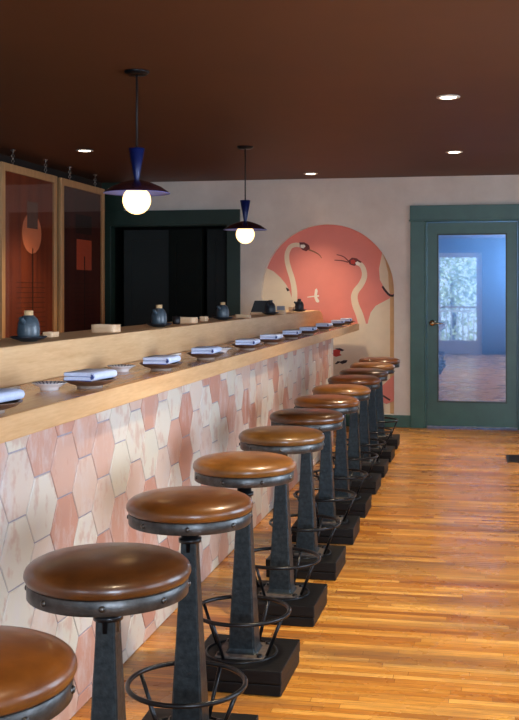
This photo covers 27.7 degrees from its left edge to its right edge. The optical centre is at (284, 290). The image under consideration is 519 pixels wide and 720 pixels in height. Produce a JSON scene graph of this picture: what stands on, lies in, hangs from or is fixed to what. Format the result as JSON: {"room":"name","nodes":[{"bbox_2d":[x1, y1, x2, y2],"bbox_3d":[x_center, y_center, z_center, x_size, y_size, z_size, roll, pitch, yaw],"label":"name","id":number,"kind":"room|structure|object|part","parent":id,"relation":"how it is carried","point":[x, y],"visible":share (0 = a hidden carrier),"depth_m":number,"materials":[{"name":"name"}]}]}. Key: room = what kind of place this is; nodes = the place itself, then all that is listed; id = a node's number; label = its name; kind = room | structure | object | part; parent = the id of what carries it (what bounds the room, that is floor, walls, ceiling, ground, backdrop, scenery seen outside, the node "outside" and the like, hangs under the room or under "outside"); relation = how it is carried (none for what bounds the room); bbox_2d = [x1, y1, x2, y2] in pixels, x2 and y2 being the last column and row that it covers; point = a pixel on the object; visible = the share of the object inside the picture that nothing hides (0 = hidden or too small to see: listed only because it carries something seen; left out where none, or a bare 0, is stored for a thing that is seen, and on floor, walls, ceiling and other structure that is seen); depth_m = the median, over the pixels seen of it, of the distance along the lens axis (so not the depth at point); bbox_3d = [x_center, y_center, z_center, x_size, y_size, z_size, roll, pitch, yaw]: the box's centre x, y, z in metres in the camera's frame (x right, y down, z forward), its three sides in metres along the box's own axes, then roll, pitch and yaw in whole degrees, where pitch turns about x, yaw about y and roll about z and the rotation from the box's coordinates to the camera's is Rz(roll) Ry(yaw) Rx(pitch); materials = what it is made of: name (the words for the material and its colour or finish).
{"room":"restaurant","nodes":[
{"label":"restaurant","id":0,"kind":"room"},
{"bbox_2d":[0,154,101,187],"bbox_3d":[-3.215,0.115,5.100,0.120,2.570,13.040,0,0,11],"label":"wall","id":1,"kind":"structure","parent":0,"point":[3,158],"depth_m":9.96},
{"bbox_2d":[0,0,518,182],"bbox_3d":[0.217,-1.245,5.606,6.640,0.150,15.300,0,0,11],"label":"ceiling","id":2,"kind":"structure","parent":0,"point":[330,89],"depth_m":5.98,"materials":[{"name":"brown paint"}]},
{"bbox_2d":[0,149,57,338],"bbox_3d":[-2.194,-0.195,9.024,0.044,1.950,1.130,0,0,11],"label":"panel","id":3,"kind":"object","parent":2,"relation":"hanging from","point":[28,197],"visible":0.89,"depth_m":8.97,"materials":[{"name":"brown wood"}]},
{"bbox_2d":[58,167,104,332],"bbox_3d":[-1.969,-0.195,10.223,0.044,1.950,1.130,0,0,11],"label":"panel","id":4,"kind":"object","parent":2,"relation":"hanging from","point":[81,206],"visible":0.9,"depth_m":10.18,"materials":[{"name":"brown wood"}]},
{"bbox_2d":[64,186,100,331],"bbox_3d":[-1.978,-0.133,10.225,0.010,1.695,1.000,0,0,11],"label":"artwork","id":5,"kind":"object","parent":4,"relation":"attached to","point":[82,204],"depth_m":10.22},
{"bbox_2d":[76,149,92,151],"bbox_3d":[-1.667,-1.167,8.737,0.144,0.007,0.144,0,0,11],"label":"recessed light","id":6,"kind":"object","parent":2,"relation":"in","point":[78,150],"visible":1,"depth_m":8.71,"materials":[{"name":"white"}]},
{"bbox_2d":[103,69,169,213],"bbox_3d":[-0.789,-0.789,5.591,0.356,0.762,0.356,0,0,11],"label":"pendant lamp","id":7,"kind":"object","parent":2,"relation":"hanging from","point":[136,193],"visible":1,"depth_m":5.55,"materials":[{"name":"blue metal"}]},
{"bbox_3d":[-0.789,-0.555,5.591,0.356,0.073,0.356,0,0,11],"label":"lamp shade","id":8,"kind":"part","parent":7,"relation":"part of","materials":[{"name":"metal"}]},
{"bbox_3d":[-0.789,-0.483,5.591,0.150,0.150,0.150,0,0,11],"label":"globe bulb","id":9,"kind":"part","parent":7,"relation":"part of","materials":[{"name":"white glass"}]},
{"bbox_3d":[-0.789,-0.950,5.591,0.011,0.400,0.010,0,0,11],"label":"cord","id":10,"kind":"part","parent":7,"relation":"part of","materials":[{"name":"black metal"}]},
{"bbox_2d":[223,145,266,243],"bbox_3d":[-0.322,-0.776,8.505,0.356,0.787,0.356,0,0,11],"label":"pendant lamp","id":11,"kind":"object","parent":2,"relation":"hanging from","point":[245,229],"visible":1,"depth_m":8.46,"materials":[{"name":"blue metal"}]},
{"bbox_3d":[-0.322,-0.530,8.505,0.356,0.073,0.356,0,0,11],"label":"lamp shade","id":12,"kind":"part","parent":11,"relation":"part of","materials":[{"name":"metal"}]},
{"bbox_3d":[-0.322,-0.458,8.505,0.150,0.150,0.150,0,0,11],"label":"globe bulb","id":13,"kind":"part","parent":11,"relation":"part of","materials":[{"name":"white glass"}]},
{"bbox_3d":[-0.322,-0.938,8.505,0.011,0.425,0.010,0,0,11],"label":"cord","id":14,"kind":"part","parent":11,"relation":"part of","materials":[{"name":"black metal"}]},
{"bbox_2d":[436,95,459,99],"bbox_3d":[0.984,-1.167,6.327,0.144,0.007,0.144,0,0,11],"label":"recessed light","id":15,"kind":"object","parent":2,"relation":"in","point":[442,97],"visible":1,"depth_m":6.33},
{"bbox_2d":[446,151,462,153],"bbox_3d":[1.423,-1.167,8.829,0.144,0.007,0.144,0,0,11],"label":"recessed light","id":16,"kind":"object","parent":2,"relation":"in","point":[450,152],"visible":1,"depth_m":8.83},
{"bbox_2d":[70,426,518,719],"bbox_3d":[0.217,1.450,5.606,6.640,0.100,15.300,0,0,11],"label":"floor","id":17,"kind":"structure","parent":0,"point":[419,620],"depth_m":4.66,"materials":[{"name":"brown wood"}]},
{"bbox_2d":[0,625,76,719],"bbox_3d":[-0.538,0.998,1.749,0.378,0.804,0.375,0,0,12],"label":"bar stool","id":18,"kind":"object","parent":17,"relation":"on","point":[38,669],"visible":1,"depth_m":1.69,"materials":[{"name":"leather"}]},
{"bbox_2d":[23,542,190,719],"bbox_3d":[-0.402,0.998,2.379,0.379,0.804,0.375,0,0,10],"label":"bar stool","id":19,"kind":"object","parent":17,"relation":"on","point":[109,582],"visible":1,"depth_m":2.29,"materials":[{"name":"brown leather"}]},
{"bbox_2d":[23,542,190,600],"bbox_3d":[-0.400,0.626,2.379,0.375,0.060,0.375,0,0,25],"label":"seat cushion","id":20,"kind":"object","parent":19,"relation":"on","point":[111,571],"depth_m":2.27,"materials":[{"name":"brown leather"}]},
{"bbox_2d":[0,310,323,387],"bbox_3d":[-0.701,0.797,5.889,0.310,1.206,10.317,0,0,11],"label":"bar ledge","id":21,"kind":"object","parent":17,"relation":"on","point":[21,363],"visible":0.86,"depth_m":4.84,"materials":[{"name":"brown wood"}]},
{"bbox_2d":[10,336,46,341],"bbox_3d":[-0.987,0.184,4.041,0.140,0.020,0.140,0,0,11],"label":"saucer","id":22,"kind":"object","parent":21,"relation":"on","point":[22,339],"visible":0.94,"depth_m":4.00,"materials":[{"name":"black ceramic"}]},
{"bbox_2d":[17,310,39,336],"bbox_3d":[-0.991,0.131,4.039,0.094,0.112,0.085,0,0,-35],"label":"bottle","id":23,"kind":"object","parent":22,"relation":"on","point":[28,324],"visible":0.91,"depth_m":4.01,"materials":[{"name":"blue ceramic"}]},
{"bbox_3d":[-0.999,0.114,4.000,0.023,0.036,0.038,0,0,11],"label":"spout","id":24,"kind":"part","parent":23,"relation":"part of","materials":[{"name":"blue ceramic"}]},
{"bbox_2d":[43,332,58,336],"bbox_3d":[-0.995,0.184,4.460,0.050,0.020,0.080,0,0,11],"label":"wooden block","id":25,"kind":"object","parent":21,"relation":"on","point":[48,334],"visible":0.97,"depth_m":4.42,"materials":[{"name":"brown wood"}]},
{"bbox_2d":[91,324,120,331],"bbox_3d":[-0.848,0.176,4.972,0.125,0.035,0.100,0,0,11],"label":"wooden tray","id":26,"kind":"object","parent":21,"relation":"on","point":[95,327],"visible":1,"depth_m":4.93,"materials":[{"name":"brown wood"}]},
{"bbox_2d":[0,310,313,346],"bbox_3d":[-0.752,0.211,5.696,0.280,0.035,9.920,0,0,11],"label":"ledge shelf","id":27,"kind":"object","parent":21,"relation":"attached to","point":[234,323],"depth_m":6.68,"materials":[{"name":"brown wood"}]},
{"bbox_2d":[146,323,171,326],"bbox_3d":[-0.681,0.184,5.673,0.140,0.020,0.140,0,0,11],"label":"saucer","id":28,"kind":"object","parent":21,"relation":"on","point":[150,324],"visible":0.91,"depth_m":5.63,"materials":[{"name":"black ceramic"}]},
{"bbox_2d":[151,305,166,323],"bbox_3d":[-0.685,0.131,5.670,0.095,0.112,0.085,0,0,-30],"label":"bottle","id":29,"kind":"object","parent":28,"relation":"on","point":[159,316],"visible":0.93,"depth_m":5.64,"materials":[{"name":"blue ceramic"}]},
{"bbox_2d":[172,316,180,323],"bbox_3d":[-0.636,0.172,6.153,0.048,0.045,0.048,0,0,11],"label":"cup","id":30,"kind":"object","parent":21,"relation":"on","point":[175,319],"visible":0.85,"depth_m":6.13,"materials":[{"name":"black ceramic"}]},
{"bbox_2d":[180,317,197,322],"bbox_3d":[-0.590,0.176,6.348,0.115,0.035,0.100,0,0,11],"label":"wooden tray","id":31,"kind":"object","parent":21,"relation":"on","point":[182,319],"visible":0.77,"depth_m":6.30,"materials":[{"name":"brown wood"}]},
{"bbox_2d":[199,316,207,320],"bbox_3d":[-0.522,0.179,6.762,0.050,0.030,0.060,0,0,11],"label":"wooden block","id":32,"kind":"object","parent":21,"relation":"on","point":[201,318],"visible":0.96,"depth_m":6.73,"materials":[{"name":"brown wood"}]},
{"bbox_2d":[213,317,232,319],"bbox_3d":[-0.419,0.184,7.068,0.140,0.020,0.140,0,0,11],"label":"saucer","id":33,"kind":"object","parent":21,"relation":"on","point":[218,318],"visible":0.97,"depth_m":7.02,"materials":[{"name":"black ceramic"}]},
{"bbox_2d":[216,302,228,316],"bbox_3d":[-0.423,0.131,7.060,0.085,0.112,0.104,0,0,28],"label":"bottle","id":34,"kind":"object","parent":33,"relation":"on","point":[222,309],"visible":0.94,"depth_m":7.04,"materials":[{"name":"blue ceramic"}]},
{"bbox_2d":[235,314,250,317],"bbox_3d":[-0.307,0.183,7.689,0.110,0.022,0.080,0,0,11],"label":"wooden tray","id":35,"kind":"object","parent":21,"relation":"on","point":[236,315],"visible":1,"depth_m":7.65,"materials":[{"name":"brown wood"}]},
{"bbox_2d":[250,301,267,314],"bbox_3d":[-0.204,0.137,8.670,0.169,0.115,0.057,0,0,11],"label":"menu stand","id":36,"kind":"object","parent":21,"relation":"on","point":[258,307],"visible":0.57,"depth_m":8.65,"materials":[{"name":"brown wood"}]},
{"bbox_2d":[262,312,278,314],"bbox_3d":[-0.118,0.184,8.589,0.140,0.020,0.140,0,0,11],"label":"saucer","id":37,"kind":"object","parent":21,"relation":"on","point":[267,313],"visible":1,"depth_m":8.54,"materials":[{"name":"black ceramic"}]},
{"bbox_2d":[265,300,275,311],"bbox_3d":[-0.123,0.131,8.581,0.085,0.112,0.104,0,0,28],"label":"bottle","id":38,"kind":"object","parent":37,"relation":"on","point":[270,306],"visible":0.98,"depth_m":8.56,"materials":[{"name":"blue ceramic"}]},
{"bbox_2d":[276,310,285,313],"bbox_3d":[-0.035,0.177,8.818,0.075,0.034,0.080,0,0,11],"label":"wooden tray","id":39,"kind":"object","parent":21,"relation":"on","point":[279,311],"visible":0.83,"depth_m":8.78,"materials":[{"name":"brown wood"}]},
{"bbox_2d":[277,306,284,309],"bbox_3d":[-0.035,0.143,8.818,0.060,0.034,0.050,0,0,11],"label":"box","id":40,"kind":"object","parent":39,"relation":"on","point":[278,307],"visible":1,"depth_m":8.79,"materials":[{"name":"grey"}]},
{"bbox_2d":[292,309,306,311],"bbox_3d":[0.136,0.184,9.945,0.140,0.020,0.140,0,0,11],"label":"saucer","id":41,"kind":"object","parent":21,"relation":"on","point":[296,310],"visible":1,"depth_m":9.89,"materials":[{"name":"black ceramic"}]},
{"bbox_2d":[294,299,303,308],"bbox_3d":[0.134,0.131,9.940,0.085,0.112,0.096,0,0,23],"label":"teapot","id":42,"kind":"object","parent":41,"relation":"on","point":[299,304],"visible":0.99,"depth_m":9.91,"materials":[{"name":"grey ceramic"}]},
{"bbox_2d":[0,338,332,719],"bbox_3d":[-0.523,0.902,5.184,0.300,0.995,8.797,0,0,11],"label":"bar","id":43,"kind":"object","parent":17,"relation":"on","point":[72,483],"visible":0.51,"depth_m":3.90,"materials":[{"name":"pink tile"}]},
{"bbox_2d":[0,323,358,443],"bbox_3d":[-0.367,0.370,5.827,0.370,0.070,10.318,0,0,11],"label":"countertop","id":44,"kind":"structure","parent":43,"relation":"on","point":[39,410],"depth_m":3.82,"materials":[{"name":"brown wood"}]},
{"bbox_2d":[0,399,22,413],"bbox_3d":[-0.816,0.319,2.890,0.185,0.032,0.185,0,0,11],"label":"dish","id":45,"kind":"object","parent":44,"relation":"on","point":[5,405],"visible":0.86,"depth_m":2.87,"materials":[{"name":"brown ceramic"}]},
{"bbox_2d":[0,388,24,402],"bbox_3d":[-0.811,0.290,2.887,0.116,0.030,0.182,0,0,15],"label":"napkin","id":46,"kind":"object","parent":45,"relation":"on","point":[6,394],"visible":1,"depth_m":2.90,"materials":[{"name":"fabric"}]},
{"bbox_2d":[32,381,66,390],"bbox_3d":[-0.799,0.322,3.558,0.119,0.026,0.119,0,0,11],"label":"sauce bowl","id":47,"kind":"object","parent":44,"relation":"on","point":[43,385],"visible":1,"depth_m":3.53,"materials":[{"name":"white ceramic"}]},
{"bbox_2d":[63,377,116,388],"bbox_3d":[-0.676,0.319,3.637,0.185,0.032,0.185,0,0,43],"label":"dish","id":48,"kind":"object","parent":44,"relation":"on","point":[96,384],"visible":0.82,"depth_m":3.58,"materials":[{"name":"brown ceramic"}]},
{"bbox_2d":[64,369,116,381],"bbox_3d":[-0.670,0.290,3.634,0.116,0.030,0.182,0,0,16],"label":"napkin","id":49,"kind":"object","parent":48,"relation":"on","point":[88,375],"visible":1,"depth_m":3.56,"materials":[{"name":"fabric"}]},
{"bbox_2d":[107,364,135,371],"bbox_3d":[-0.681,0.322,4.370,0.119,0.026,0.119,0,0,11],"label":"sauce bowl","id":50,"kind":"object","parent":44,"relation":"on","point":[119,367],"visible":0.9,"depth_m":4.34,"materials":[{"name":"white ceramic"}]},
{"bbox_2d":[139,362,182,370],"bbox_3d":[-0.525,0.319,4.443,0.185,0.032,0.185,0,0,-14],"label":"dish","id":51,"kind":"object","parent":44,"relation":"on","point":[154,367],"visible":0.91,"depth_m":4.39,"materials":[{"name":"brown ceramic"}]},
{"bbox_2d":[143,355,180,364],"bbox_3d":[-0.519,0.290,4.441,0.116,0.030,0.182,0,0,10],"label":"napkin","id":52,"kind":"object","parent":51,"relation":"on","point":[154,359],"visible":1,"depth_m":4.36,"materials":[{"name":"fabric"}]},
{"bbox_2d":[187,352,223,359],"bbox_3d":[-0.390,0.319,5.160,0.185,0.032,0.185,0,0,19],"label":"dish","id":53,"kind":"object","parent":44,"relation":"on","point":[198,356],"visible":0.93,"depth_m":5.11,"materials":[{"name":"brown ceramic"}]},
{"bbox_2d":[191,346,221,353],"bbox_3d":[-0.384,0.290,5.158,0.116,0.030,0.182,0,0,8],"label":"napkin","id":54,"kind":"object","parent":53,"relation":"on","point":[200,349],"visible":1,"depth_m":5.07,"materials":[{"name":"fabric"}]},
{"bbox_2d":[220,347,230,352],"bbox_3d":[-0.349,0.322,5.733,0.119,0.026,0.119,0,0,11],"label":"sauce bowl","id":55,"kind":"object","parent":44,"relation":"on","point":[224,349],"visible":0.48,"depth_m":5.70,"materials":[{"name":"white ceramic"}]},
{"bbox_2d":[231,343,262,349],"bbox_3d":[-0.217,0.319,6.003,0.185,0.032,0.185,0,0,-39],"label":"dish","id":56,"kind":"object","parent":44,"relation":"on","point":[241,347],"visible":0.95,"depth_m":5.95,"materials":[{"name":"brown ceramic"}]},
{"bbox_2d":[236,339,259,344],"bbox_3d":[-0.211,0.290,6.001,0.116,0.030,0.182,0,0,8],"label":"napkin","id":57,"kind":"object","parent":56,"relation":"on","point":[238,341],"visible":1,"depth_m":5.92,"materials":[{"name":"fabric"}]},
{"bbox_2d":[257,338,284,343],"bbox_3d":[-0.090,0.319,6.681,0.185,0.032,0.185,0,0,-6],"label":"dish","id":58,"kind":"object","parent":44,"relation":"on","point":[266,341],"visible":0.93,"depth_m":6.63,"materials":[{"name":"brown ceramic"}]},
{"bbox_2d":[260,334,282,339],"bbox_3d":[-0.084,0.290,6.679,0.116,0.030,0.182,0,0,12],"label":"napkin","id":59,"kind":"object","parent":58,"relation":"on","point":[263,336],"visible":1,"depth_m":6.60,"materials":[{"name":"fabric"}]},
{"bbox_2d":[283,334,303,338],"bbox_3d":[0.045,0.319,7.399,0.185,0.032,0.185,0,0,27],"label":"dish","id":60,"kind":"object","parent":44,"relation":"on","point":[297,335],"visible":0.81,"depth_m":7.35,"materials":[{"name":"brown ceramic"}]},
{"bbox_2d":[282,330,301,334],"bbox_3d":[0.051,0.290,7.396,0.116,0.030,0.182,0,0,8],"label":"napkin","id":61,"kind":"object","parent":60,"relation":"on","point":[285,332],"visible":0.98,"depth_m":7.31,"materials":[{"name":"fabric"}]},
{"bbox_2d":[302,330,319,334],"bbox_3d":[0.174,0.319,8.087,0.185,0.032,0.185,0,0,-30],"label":"dish","id":62,"kind":"object","parent":44,"relation":"on","point":[314,331],"visible":0.73,"depth_m":8.04,"materials":[{"name":"brown ceramic"}]},
{"bbox_2d":[299,326,316,330],"bbox_3d":[0.180,0.290,8.084,0.116,0.030,0.182,0,0,9],"label":"napkin","id":63,"kind":"object","parent":62,"relation":"on","point":[303,328],"visible":0.95,"depth_m":8.00,"materials":[{"name":"fabric"}]},
{"bbox_2d":[315,326,334,329],"bbox_3d":[0.333,0.319,9.013,0.185,0.032,0.185,0,0,2],"label":"dish","id":64,"kind":"object","parent":44,"relation":"on","point":[330,327],"visible":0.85,"depth_m":8.96,"materials":[{"name":"brown ceramic"}]},
{"bbox_2d":[316,323,332,326],"bbox_3d":[0.338,0.290,9.011,0.116,0.030,0.182,0,0,13],"label":"napkin","id":65,"kind":"object","parent":64,"relation":"on","point":[317,324],"visible":1,"depth_m":8.93,"materials":[{"name":"fabric"}]},
{"bbox_2d":[333,323,346,326],"bbox_3d":[0.496,0.319,9.939,0.185,0.032,0.185,0,0,35],"label":"dish","id":66,"kind":"object","parent":44,"relation":"on","point":[334,324],"visible":0.78,"depth_m":9.88,"materials":[{"name":"brown ceramic"}]},
{"bbox_2d":[331,320,344,323],"bbox_3d":[0.502,0.290,9.937,0.116,0.030,0.182,0,0,9],"label":"napkin","id":67,"kind":"object","parent":66,"relation":"on","point":[332,321],"visible":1,"depth_m":9.85,"materials":[{"name":"fabric"}]},
{"bbox_3d":[0.613,0.319,10.589,0.185,0.032,0.185,0,0,-22],"label":"dish","id":68,"kind":"object","parent":44,"relation":"on","visible":0},
{"bbox_2d":[340,318,352,321],"bbox_3d":[0.619,0.290,10.587,0.116,0.030,0.182,0,0,6],"label":"napkin","id":69,"kind":"object","parent":68,"relation":"on","point":[345,319],"visible":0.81,"depth_m":10.50,"materials":[{"name":"fabric"}]},
{"bbox_2d":[125,486,258,719],"bbox_3d":[-0.283,0.998,3.111,0.379,0.804,0.375,0,0,9],"label":"bar stool","id":70,"kind":"object","parent":17,"relation":"on","point":[189,513],"visible":1,"depth_m":3.07,"materials":[{"name":"brown leather"}]},
{"bbox_2d":[126,486,252,523],"bbox_3d":[-0.281,0.626,3.110,0.375,0.060,0.375,0,0,40],"label":"seat cushion","id":71,"kind":"object","parent":70,"relation":"on","point":[178,504],"depth_m":3.00,"materials":[{"name":"leather"}]},
{"bbox_2d":[193,451,299,696],"bbox_3d":[-0.150,0.998,3.820,0.379,0.804,0.375,0,0,11],"label":"bar stool","id":72,"kind":"object","parent":17,"relation":"on","point":[268,664],"visible":0.96,"depth_m":3.75,"materials":[{"name":"black metal"}]},
{"bbox_3d":[-0.148,1.307,3.820,0.176,0.010,0.176,0,0,11],"label":"mounting plate","id":73,"kind":"part","parent":72,"relation":"part of","materials":[{"name":"metal"}]},
{"bbox_2d":[193,451,295,477],"bbox_3d":[-0.148,0.626,3.820,0.375,0.060,0.375,0,0,-32],"label":"seat cushion","id":74,"kind":"object","parent":72,"relation":"on","point":[231,464],"depth_m":3.70,"materials":[{"name":"brown leather"}]},
{"bbox_2d":[239,425,326,626],"bbox_3d":[-0.016,0.998,4.570,0.378,0.804,0.375,0,0,12],"label":"bar stool","id":75,"kind":"object","parent":17,"relation":"on","point":[307,601],"visible":0.83,"depth_m":4.50,"materials":[{"name":"black metal"}]},
{"bbox_3d":[-0.015,1.307,4.570,0.176,0.010,0.176,0,0,12],"label":"mounting plate","id":76,"kind":"part","parent":75,"relation":"part of","materials":[{"name":"metal"}]},
{"bbox_2d":[239,425,324,445],"bbox_3d":[-0.015,0.626,4.570,0.375,0.060,0.375,0,0,-16],"label":"seat cushion","id":77,"kind":"object","parent":75,"relation":"on","point":[278,435],"depth_m":4.45,"materials":[{"name":"brown leather"}]},
{"bbox_2d":[266,408,345,580],"bbox_3d":[0.108,0.998,5.271,0.378,0.804,0.375,0,0,11],"label":"bar stool","id":78,"kind":"object","parent":17,"relation":"on","point":[333,558],"visible":0.73,"depth_m":5.21,"materials":[{"name":"black metal"}]},
{"bbox_2d":[270,408,343,424],"bbox_3d":[0.110,0.626,5.270,0.375,0.060,0.375,0,0,-1],"label":"seat cushion","id":79,"kind":"object","parent":78,"relation":"on","point":[294,416],"depth_m":5.15,"materials":[{"name":"brown leather"}]},
{"bbox_3d":[0.110,1.307,5.270,0.176,0.010,0.176,0,0,11],"label":"mounting plate","id":80,"kind":"part","parent":78,"relation":"part of","materials":[{"name":"metal"}]},
{"bbox_2d":[291,394,359,544],"bbox_3d":[0.235,0.998,5.990,0.378,0.804,0.375,0,0,10],"label":"bar stool","id":81,"kind":"object","parent":17,"relation":"on","point":[347,532],"visible":0.73,"depth_m":5.93,"materials":[{"name":"black metal"}]},
{"bbox_2d":[294,394,358,407],"bbox_3d":[0.237,0.626,5.990,0.375,0.060,0.375,0,0,13],"label":"seat cushion","id":82,"kind":"object","parent":81,"relation":"on","point":[318,400],"depth_m":5.86,"materials":[{"name":"leather"}]},
{"bbox_3d":[0.237,1.307,5.990,0.176,0.010,0.176,0,0,10],"label":"mounting plate","id":83,"kind":"part","parent":81,"relation":"part of","materials":[{"name":"metal"}]},
{"bbox_2d":[312,384,371,517],"bbox_3d":[0.356,0.998,6.671,0.379,0.804,0.375,0,0,11],"label":"bar stool","id":84,"kind":"object","parent":17,"relation":"on","point":[361,505],"visible":0.62,"depth_m":6.62,"materials":[{"name":"black metal"}]},
{"bbox_2d":[312,384,370,395],"bbox_3d":[0.358,0.626,6.670,0.375,0.060,0.375,0,0,30],"label":"seat cushion","id":85,"kind":"object","parent":84,"relation":"on","point":[338,389],"depth_m":6.54,"materials":[{"name":"brown leather"}]},
{"bbox_2d":[328,375,380,494],"bbox_3d":[0.487,0.998,7.420,0.378,0.804,0.375,0,0,12],"label":"bar stool","id":86,"kind":"object","parent":17,"relation":"on","point":[371,483],"visible":0.55,"depth_m":7.36,"materials":[{"name":"black metal"}]},
{"bbox_2d":[328,375,380,384],"bbox_3d":[0.489,0.626,7.420,0.375,0.060,0.375,0,0,-44],"label":"seat cushion","id":87,"kind":"object","parent":86,"relation":"on","point":[339,379],"depth_m":7.29,"materials":[{"name":"leather"}]},
{"bbox_2d":[340,368,388,477],"bbox_3d":[0.605,0.998,8.070,0.379,0.804,0.375,0,0,11],"label":"bar stool","id":88,"kind":"object","parent":17,"relation":"on","point":[380,465],"visible":0.45,"depth_m":8.02,"materials":[{"name":"black metal"}]},
{"bbox_2d":[340,368,387,376],"bbox_3d":[0.606,0.626,8.070,0.375,0.060,0.375,0,0,-29],"label":"seat cushion","id":89,"kind":"object","parent":88,"relation":"on","point":[352,371],"depth_m":7.95,"materials":[{"name":"brown leather"}]},
{"bbox_2d":[350,362,394,461],"bbox_3d":[0.728,0.998,8.770,0.379,0.804,0.375,0,0,12],"label":"bar stool","id":90,"kind":"object","parent":17,"relation":"on","point":[388,452],"visible":0.44,"depth_m":8.72,"materials":[{"name":"black metal"}]},
{"bbox_2d":[350,362,394,369],"bbox_3d":[0.730,0.626,8.770,0.375,0.060,0.375,0,0,-13],"label":"seat cushion","id":91,"kind":"object","parent":90,"relation":"on","point":[378,365],"depth_m":8.64,"materials":[{"name":"brown leather"}]},
{"bbox_2d":[359,357,399,448],"bbox_3d":[0.849,0.998,9.471,0.378,0.804,0.375,0,0,10],"label":"bar stool","id":92,"kind":"object","parent":17,"relation":"on","point":[394,440],"visible":0.5,"depth_m":9.42,"materials":[{"name":"black metal"}]},
{"bbox_2d":[359,357,399,363],"bbox_3d":[0.851,0.626,9.470,0.375,0.060,0.375,0,0,0],"label":"seat cushion","id":93,"kind":"object","parent":92,"relation":"on","point":[391,360],"depth_m":9.35,"materials":[{"name":"leather"}]},
{"bbox_2d":[506,455,518,462],"bbox_3d":[2.014,1.397,8.728,0.340,0.005,0.380,0,0,11],"label":"floor vent","id":94,"kind":"object","parent":17,"relation":"in","point":[510,458],"visible":1,"depth_m":8.74,"materials":[{"name":"metal"}]},
{"bbox_2d":[115,222,505,401],"bbox_3d":[0.605,0.115,12.065,5.020,2.570,2.060,0,0,11],"label":"wall","id":95,"kind":"structure","parent":0,"point":[472,268],"depth_m":12.69,"materials":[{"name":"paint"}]},
{"bbox_2d":[124,230,168,325],"bbox_3d":[-1.543,0.350,11.716,0.510,2.060,0.040,0,0,4],"label":"door","id":96,"kind":"structure","parent":95,"relation":"in","point":[146,252],"depth_m":11.71,"materials":[{"name":"black wood"}]},
{"bbox_2d":[169,229,203,321],"bbox_3d":[-1.086,0.350,11.546,0.420,2.060,0.040,0,0,25],"label":"door","id":97,"kind":"structure","parent":95,"relation":"in","point":[186,246],"depth_m":11.54,"materials":[{"name":"black wood"}]},
{"bbox_2d":[207,229,226,317],"bbox_3d":[-0.651,0.350,11.528,0.410,2.060,0.040,0,0,8],"label":"door","id":98,"kind":"structure","parent":95,"relation":"in","point":[216,238],"depth_m":11.53,"materials":[{"name":"black wood"}]},
{"bbox_2d":[125,175,518,414],"bbox_3d":[1.200,0.115,10.845,6.440,2.570,0.120,0,0,11],"label":"wall","id":99,"kind":"structure","parent":0,"point":[378,209],"depth_m":10.88,"materials":[{"name":"white paint"}]},
{"bbox_2d":[102,182,239,323],"bbox_3d":[-1.215,0.115,11.280,1.532,2.570,0.155,0,0,11],"label":"trim","id":100,"kind":"structure","parent":99,"relation":"attached to","point":[116,215],"depth_m":11.23,"materials":[{"name":"green wood"}]},
{"bbox_2d":[263,225,393,413],"bbox_3d":[0.455,0.292,11.020,1.430,2.015,0.048,0,0,11],"label":"mural","id":101,"kind":"object","parent":99,"relation":"attached to","point":[336,271],"visible":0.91,"depth_m":10.97},
{"bbox_2d":[346,414,409,427],"bbox_3d":[0.411,1.337,10.921,1.780,0.125,0.020,0,0,11],"label":"baseboard","id":102,"kind":"structure","parent":99,"relation":"attached to","point":[403,420],"depth_m":10.77,"materials":[{"name":"green wood"}]},
{"bbox_2d":[409,204,518,429],"bbox_3d":[1.899,0.264,10.692,1.260,2.272,0.162,0,0,11],"label":"trim","id":103,"kind":"structure","parent":99,"relation":"attached to","point":[420,216],"depth_m":10.72,"materials":[{"name":"green wood"}]},
{"bbox_2d":[427,222,516,427],"bbox_3d":[1.896,0.339,10.654,0.903,2.078,0.118,0,0,11],"label":"door","id":104,"kind":"structure","parent":99,"relation":"in","point":[439,413],"depth_m":10.68,"materials":[{"name":"teal wood"}]}
]}

